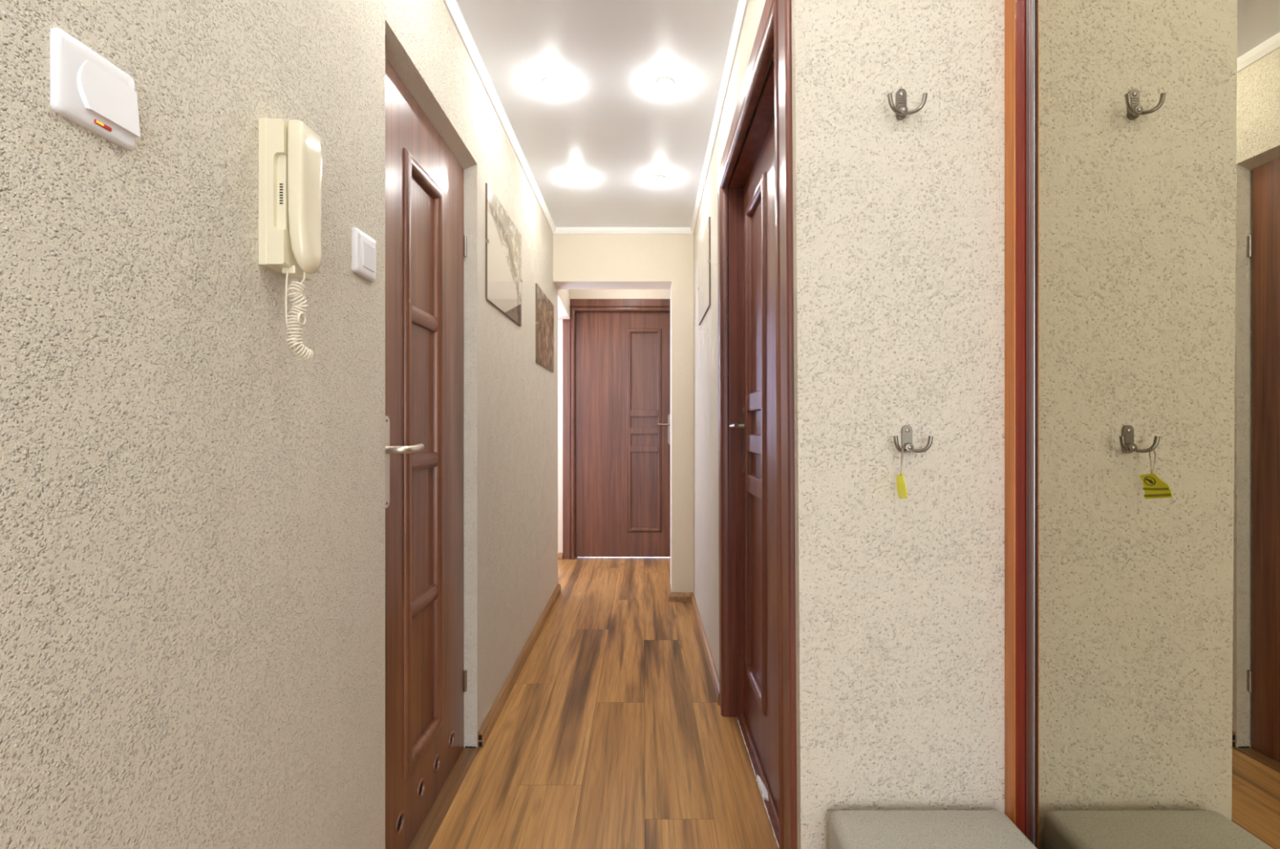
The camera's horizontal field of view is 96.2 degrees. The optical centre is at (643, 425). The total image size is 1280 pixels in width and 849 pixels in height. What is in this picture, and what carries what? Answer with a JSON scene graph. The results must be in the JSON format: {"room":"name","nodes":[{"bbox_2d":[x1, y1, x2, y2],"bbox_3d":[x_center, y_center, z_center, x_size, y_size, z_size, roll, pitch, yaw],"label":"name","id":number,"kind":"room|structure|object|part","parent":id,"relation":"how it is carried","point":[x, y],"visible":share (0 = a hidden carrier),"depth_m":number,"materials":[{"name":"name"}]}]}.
{"room":"apartment hallway","nodes":[
{"label":"apartment hallway","id":0,"kind":"room"},
{"bbox_2d":[0,0,557,848],"bbox_3d":[-0.620,-0.068,1.085,0.120,2.315,5.370,0,0,0],"label":"wall","id":1,"kind":"structure","parent":0,"point":[193,504],"depth_m":0.75,"materials":[{"name":"beige paint"}]},
{"bbox_2d":[49,27,140,150],"bbox_3d":[-0.554,-0.339,0.585,0.012,0.080,0.085,0,0,0],"label":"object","id":2,"kind":"object","parent":1,"relation":"attached to","point":[86,89],"visible":1,"depth_m":0.57,"materials":[{"name":"white plastic"}]},
{"bbox_2d":[258,117,322,359],"bbox_3d":[-0.526,-0.273,0.871,0.068,0.349,0.072,0,0,0],"label":"intercom","id":3,"kind":"object","parent":1,"relation":"attached to","point":[291,158],"visible":1,"depth_m":0.84,"materials":[{"name":"beige plastic"}]},
{"bbox_3d":[-0.554,-0.341,0.871,0.012,0.213,0.072,0,0,0],"label":"plate","id":4,"kind":"part","parent":3,"relation":"part of","materials":[{"name":"beige plastic"}]},
{"bbox_3d":[-0.516,-0.166,0.858,0.028,0.136,0.034,0,0,16],"label":"coiled cord","id":5,"kind":"part","parent":3,"relation":"part of","materials":[{"name":"beige plastic"}]},
{"bbox_2d":[351,227,376,281],"bbox_3d":[-0.554,-0.339,1.145,0.013,0.086,0.083,0,0,0],"label":"light switch","id":6,"kind":"object","parent":1,"relation":"attached to","point":[363,246],"visible":1,"depth_m":1.13,"materials":[{"name":"white plastic"}]},
{"bbox_2d":[385,57,466,848],"bbox_3d":[-0.591,0.112,1.611,0.103,1.944,0.652,0,0,0],"label":"door","id":7,"kind":"structure","parent":1,"relation":"in","point":[426,242],"depth_m":1.57,"materials":[{"name":"brown wood"}]},
{"bbox_3d":[-0.599,0.085,1.333,0.007,0.214,0.032,0,0,0],"label":"handle plate","id":8,"kind":"part","parent":7,"relation":"part of","materials":[{"name":"silver metal"}]},
{"bbox_3d":[-0.569,0.056,1.378,0.059,0.021,0.109,0,0,0],"label":"lever","id":9,"kind":"part","parent":7,"relation":"part of","materials":[{"name":"silver metal"}]},
{"bbox_3d":[-0.619,0.097,1.580,0.010,1.584,0.261,0,0,0],"label":"panel","id":10,"kind":"part","parent":7,"relation":"part of","materials":[{"name":"brown wood"}]},
{"bbox_3d":[-0.604,0.097,1.580,0.022,1.592,0.269,0,0,0],"label":"panel moulding","id":11,"kind":"part","parent":7,"relation":"part of","materials":[{"name":"brown wood"}]},
{"bbox_3d":[-0.607,0.487,1.580,0.014,0.046,0.209,0,0,0],"label":"panel rail","id":12,"kind":"part","parent":7,"relation":"part of","materials":[{"name":"brown wood"}]},
{"bbox_3d":[-0.607,0.100,1.580,0.014,0.046,0.209,0,0,0],"label":"panel rail","id":13,"kind":"part","parent":7,"relation":"part of","materials":[{"name":"brown wood"}]},
{"bbox_3d":[-0.607,-0.294,1.580,0.014,0.046,0.209,0,0,0],"label":"panel rail","id":14,"kind":"part","parent":7,"relation":"part of","materials":[{"name":"brown wood"}]},
{"bbox_2d":[485,182,522,326],"bbox_3d":[-0.554,-0.654,2.319,0.011,0.412,0.569,0,0,0],"label":"picture frame","id":15,"kind":"object","parent":1,"relation":"attached to","point":[504,280],"visible":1,"depth_m":2.25,"materials":[{"name":"brown"}]},
{"bbox_2d":[477,583,560,747],"bbox_3d":[-0.550,1.064,2.854,0.020,0.052,1.832,0,0,0],"label":"baseboard","id":16,"kind":"structure","parent":1,"relation":"attached to","point":[485,730],"depth_m":2.40,"materials":[{"name":"brown wood"}]},
{"bbox_2d":[535,283,554,372],"bbox_3d":[-0.554,-0.533,3.265,0.011,0.410,0.563,0,0,0],"label":"picture frame","id":17,"kind":"object","parent":1,"relation":"attached to","point":[544,338],"visible":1,"depth_m":3.20,"materials":[{"name":"brown"}]},
{"bbox_2d":[557,288,569,319],"bbox_3d":[-0.637,-1.044,4.223,0.120,0.363,0.910,0,0,-2],"label":"wall","id":18,"kind":"structure","parent":0,"point":[563,295],"depth_m":4.34,"materials":[{"name":"paint"}]},
{"bbox_2d":[455,0,738,226],"bbox_3d":[-0.300,-1.265,1.528,3.500,0.080,6.495,0,0,0],"label":"ceiling","id":19,"kind":"structure","parent":0,"point":[608,122],"depth_m":2.12,"materials":[{"name":"white paint"}]},
{"bbox_2d":[541,76,560,90],"bbox_3d":[-0.329,-1.214,2.050,0.068,0.030,0.068,0,0,0],"label":"recessed light","id":20,"kind":"object","parent":19,"relation":"in","point":[551,83],"visible":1,"depth_m":2.04,"materials":[{"name":"white"}]},
{"bbox_3d":[-0.329,-1.213,2.050,0.035,0.029,0.035,0,0,0],"label":"bulb","id":21,"kind":"part","parent":20,"relation":"part of","materials":[{"name":"white"}]},
{"bbox_2d":[653,174,666,183],"bbox_3d":[0.083,-1.214,2.840,0.068,0.030,0.068,0,0,0],"label":"recessed light","id":22,"kind":"object","parent":19,"relation":"in","point":[660,179],"visible":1,"depth_m":2.83,"materials":[{"name":"white"}]},
{"bbox_3d":[0.083,-1.213,2.840,0.035,0.029,0.035,0,0,0],"label":"bulb","id":23,"kind":"part","parent":22,"relation":"part of","materials":[{"name":"white"}]},
{"bbox_2d":[655,76,675,90],"bbox_3d":[0.079,-1.214,2.050,0.068,0.030,0.068,0,0,0],"label":"recessed light","id":24,"kind":"object","parent":19,"relation":"in","point":[664,83],"visible":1,"depth_m":2.04,"materials":[{"name":"white"}]},
{"bbox_3d":[0.079,-1.213,2.050,0.035,0.029,0.035,0,0,0],"label":"bulb","id":25,"kind":"part","parent":24,"relation":"part of","materials":[{"name":"white"}]},
{"bbox_2d":[428,556,778,848],"bbox_3d":[-0.280,1.115,2.325,3.609,0.050,8.050,0,0,0],"label":"floor","id":26,"kind":"structure","parent":0,"point":[612,732],"depth_m":1.96,"materials":[{"name":"brown laminate"}]},
{"bbox_2d":[408,747,479,848],"bbox_3d":[-0.592,1.089,1.591,0.080,0.004,0.689,0,0,0],"label":"threshold","id":27,"kind":"object","parent":26,"relation":"on","point":[425,834],"visible":0.67,"depth_m":1.66,"materials":[{"name":"brown wood"}]},
{"bbox_2d":[737,714,779,846],"bbox_3d":[0.363,1.084,1.690,0.023,0.014,0.907,0,0,0],"label":"threshold","id":28,"kind":"object","parent":26,"relation":"on","point":[772,812],"visible":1,"depth_m":1.80,"materials":[{"name":"brown wood"}]},
{"bbox_2d":[756,774,768,801],"bbox_3d":[0.358,1.081,1.714,0.018,0.008,0.117,0,0,0],"label":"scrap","id":29,"kind":"object","parent":28,"relation":"on","point":[765,794],"visible":1,"depth_m":1.70,"materials":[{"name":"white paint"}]},
{"bbox_2d":[737,720,779,848],"bbox_3d":[0.349,1.089,1.786,0.005,0.004,0.672,0,0,0],"label":"bead","id":30,"kind":"object","parent":26,"relation":"on","point":[738,721],"visible":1,"depth_m":1.71,"materials":[{"name":"white paint"}]},
{"bbox_2d":[829,809,1037,848],"bbox_3d":[0.518,0.906,0.903,0.339,0.368,0.386,0,0,0],"label":"pouffe","id":31,"kind":"object","parent":26,"relation":"on","point":[880,828],"visible":1,"depth_m":1.03,"materials":[{"name":"grey fabric"}]},
{"bbox_2d":[1004,0,1279,848],"bbox_3d":[0.999,-0.049,-0.045,0.602,2.277,2.310,0,0,0],"label":"mirror","id":32,"kind":"object","parent":26,"relation":"on","point":[1142,137],"visible":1,"depth_m":0.83,"materials":[{"name":"mirror"}]},
{"bbox_3d":[1.000,-0.049,1.095,0.599,2.277,0.028,0,0,0],"label":"panel","id":33,"kind":"part","parent":32,"relation":"part of","materials":[{"name":"brown wood"}]},
{"bbox_3d":[0.729,-0.032,0.577,0.026,2.212,1.004,0,0,0],"label":"sliding door","id":34,"kind":"part","parent":32,"relation":"part of","materials":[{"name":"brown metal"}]},
{"bbox_2d":[557,288,670,552],"bbox_3d":[-0.300,-0.068,4.725,3.400,2.315,0.100,0,0,0],"label":"wall","id":35,"kind":"structure","parent":0,"point":[574,293],"depth_m":4.67,"materials":[{"name":"paint"}]},
{"bbox_2d":[557,552,562,559],"bbox_3d":[-1.317,1.064,4.665,1.325,0.052,0.020,0,0,0],"label":"baseboard","id":36,"kind":"structure","parent":35,"relation":"attached to","point":[559,554],"depth_m":4.66,"materials":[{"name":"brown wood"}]},
{"bbox_2d":[562,298,670,559],"bbox_3d":[-0.128,0.031,4.708,1.052,2.118,0.134,0,0,0],"label":"door","id":37,"kind":"structure","parent":35,"relation":"in","point":[616,352],"depth_m":4.71,"materials":[{"name":"brown wood"}]},
{"bbox_3d":[0.011,0.041,4.721,0.277,1.664,0.010,0,0,0],"label":"panel","id":38,"kind":"part","parent":37,"relation":"part of","materials":[{"name":"brown wood"}]},
{"bbox_3d":[0.011,0.192,4.706,0.225,0.054,0.020,0,0,0],"label":"panel rail","id":39,"kind":"part","parent":37,"relation":"part of","materials":[{"name":"brown wood"}]},
{"bbox_3d":[0.011,0.045,4.706,0.225,0.054,0.020,0,0,0],"label":"panel rail","id":40,"kind":"part","parent":37,"relation":"part of","materials":[{"name":"brown wood"}]},
{"bbox_3d":[0.011,-0.098,4.706,0.225,0.054,0.020,0,0,0],"label":"panel rail","id":41,"kind":"part","parent":37,"relation":"part of","materials":[{"name":"brown wood"}]},
{"bbox_3d":[0.011,0.041,4.706,0.285,1.672,0.022,0,0,0],"label":"panel moulding","id":42,"kind":"part","parent":37,"relation":"part of","materials":[{"name":"brown wood"}]},
{"bbox_3d":[0.175,-0.007,4.671,0.115,0.019,0.060,0,0,0],"label":"lever","id":43,"kind":"part","parent":37,"relation":"part of","materials":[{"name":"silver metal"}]},
{"bbox_3d":[0.224,0.033,4.702,0.040,0.253,0.007,0,0,0],"label":"handle plate","id":44,"kind":"part","parent":37,"relation":"part of","materials":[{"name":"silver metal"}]},
{"bbox_2d":[553,234,693,592],"bbox_3d":[-0.120,-0.068,3.669,0.880,2.315,0.202,0,0,0],"label":"wall","id":45,"kind":"structure","parent":0,"point":[580,261],"depth_m":3.57,"materials":[{"name":"paint"}]},
{"bbox_2d":[693,0,773,678],"bbox_3d":[0.368,-0.068,2.465,0.153,2.315,2.610,0,0,0],"label":"wall","id":46,"kind":"structure","parent":0,"point":[706,523],"depth_m":2.60,"materials":[{"name":"beige paint"}]},
{"bbox_2d":[443,0,748,234],"bbox_3d":[0.390,-1.207,0.984,1.900,0.036,5.168,0,0,0],"label":"trim","id":47,"kind":"structure","parent":46,"relation":"attached to","point":[451,6],"depth_m":2.32,"materials":[{"name":"white"}]},
{"bbox_2d":[666,583,719,705],"bbox_3d":[0.235,1.064,3.002,0.155,0.052,1.535,0,0,0],"label":"baseboard","id":48,"kind":"structure","parent":46,"relation":"attached to","point":[673,597],"depth_m":2.90,"materials":[{"name":"brown wood"}]},
{"bbox_2d":[697,216,710,325],"bbox_3d":[0.302,-0.745,2.865,0.012,0.400,0.533,0,0,0],"label":"picture frame","id":49,"kind":"object","parent":46,"relation":"attached to","point":[704,288],"visible":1,"depth_m":2.78,"materials":[{"name":"brown"}]},
{"bbox_2d":[717,0,796,848],"bbox_3d":[0.371,0.053,1.691,0.188,2.073,1.104,0,0,0],"label":"door","id":50,"kind":"structure","parent":46,"relation":"in","point":[757,502],"depth_m":1.76,"materials":[{"name":"brown wood"}]},
{"bbox_3d":[0.341,0.003,2.059,0.060,0.019,0.115,0,0,0],"label":"lever","id":51,"kind":"part","parent":50,"relation":"part of","materials":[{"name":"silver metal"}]},
{"bbox_3d":[0.371,0.056,2.108,0.007,0.240,0.036,0,0,0],"label":"handle plate","id":52,"kind":"part","parent":50,"relation":"part of","materials":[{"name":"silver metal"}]},
{"bbox_3d":[0.378,0.205,1.911,0.017,0.062,0.258,0,0,0],"label":"panel rail","id":53,"kind":"part","parent":50,"relation":"part of","materials":[{"name":"brown wood"}]},
{"bbox_3d":[0.378,0.062,1.911,0.017,0.062,0.258,0,0,0],"label":"panel rail","id":54,"kind":"part","parent":50,"relation":"part of","materials":[{"name":"brown wood"}]},
{"bbox_3d":[0.378,-0.080,1.911,0.017,0.062,0.258,0,0,0],"label":"panel rail","id":55,"kind":"part","parent":50,"relation":"part of","materials":[{"name":"brown wood"}]},
{"bbox_3d":[0.376,0.058,1.911,0.022,1.665,0.318,0,0,0],"label":"panel moulding","id":56,"kind":"part","parent":50,"relation":"part of","materials":[{"name":"brown wood"}]},
{"bbox_3d":[0.391,0.058,1.911,0.010,1.657,0.310,0,0,0],"label":"panel","id":57,"kind":"part","parent":50,"relation":"part of","materials":[{"name":"brown wood"}]},
{"bbox_2d":[791,0,1004,848],"bbox_3d":[0.846,-0.068,1.135,1.109,2.315,0.050,0,0,0],"label":"wall","id":58,"kind":"structure","parent":0,"point":[899,225],"depth_m":1.11,"materials":[{"name":"beige paint"}]},
{"bbox_2d":[887,88,927,119],"bbox_3d":[0.497,-0.619,1.093,0.075,0.058,0.034,0,0,0],"label":"coat hook","id":59,"kind":"object","parent":58,"relation":"attached to","point":[900,109],"visible":1,"depth_m":1.09,"materials":[{"name":"silver metal"}]},
{"bbox_3d":[0.478,-0.608,1.089,0.041,0.033,0.009,0,0,-31],"label":"arm","id":60,"kind":"part","parent":59,"relation":"part of","materials":[{"name":"silver metal"}]},
{"bbox_3d":[0.497,-0.619,1.107,0.019,0.058,0.007,0,0,0],"label":"plate","id":61,"kind":"part","parent":59,"relation":"part of","materials":[{"name":"silver metal"}]},
{"bbox_3d":[0.517,-0.608,1.089,0.041,0.033,0.009,0,0,31],"label":"arm","id":62,"kind":"part","parent":59,"relation":"part of","materials":[{"name":"silver metal"}]},
{"bbox_2d":[893,425,933,453],"bbox_3d":[0.508,0.027,1.093,0.075,0.055,0.034,0,0,0],"label":"coat hook","id":63,"kind":"object","parent":58,"relation":"attached to","point":[907,445],"visible":0.99,"depth_m":1.09,"materials":[{"name":"silver metal"}]},
{"bbox_3d":[0.489,0.036,1.089,0.041,0.033,0.009,0,0,-31],"label":"arm","id":64,"kind":"part","parent":63,"relation":"part of","materials":[{"name":"silver metal"}]},
{"bbox_2d":[896,448,907,498],"bbox_3d":[0.485,0.092,1.073,0.006,0.098,0.061,0,0,6],"label":"tag","id":65,"kind":"object","parent":63,"relation":"hanging from","point":[900,484],"visible":1,"depth_m":1.07,"materials":[{"name":"yellow plastic"}]},
{"bbox_3d":[0.486,0.069,1.078,0.004,0.051,0.012,0,0,6],"label":"ball chain","id":66,"kind":"part","parent":65,"relation":"part of","materials":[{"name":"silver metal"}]},
{"bbox_3d":[0.508,0.027,1.107,0.019,0.055,0.007,0,0,0],"label":"plate","id":67,"kind":"part","parent":63,"relation":"part of","materials":[{"name":"silver metal"}]},
{"bbox_3d":[0.528,0.036,1.089,0.041,0.033,0.009,0,0,31],"label":"arm","id":68,"kind":"part","parent":63,"relation":"part of","materials":[{"name":"silver metal"}]}
]}

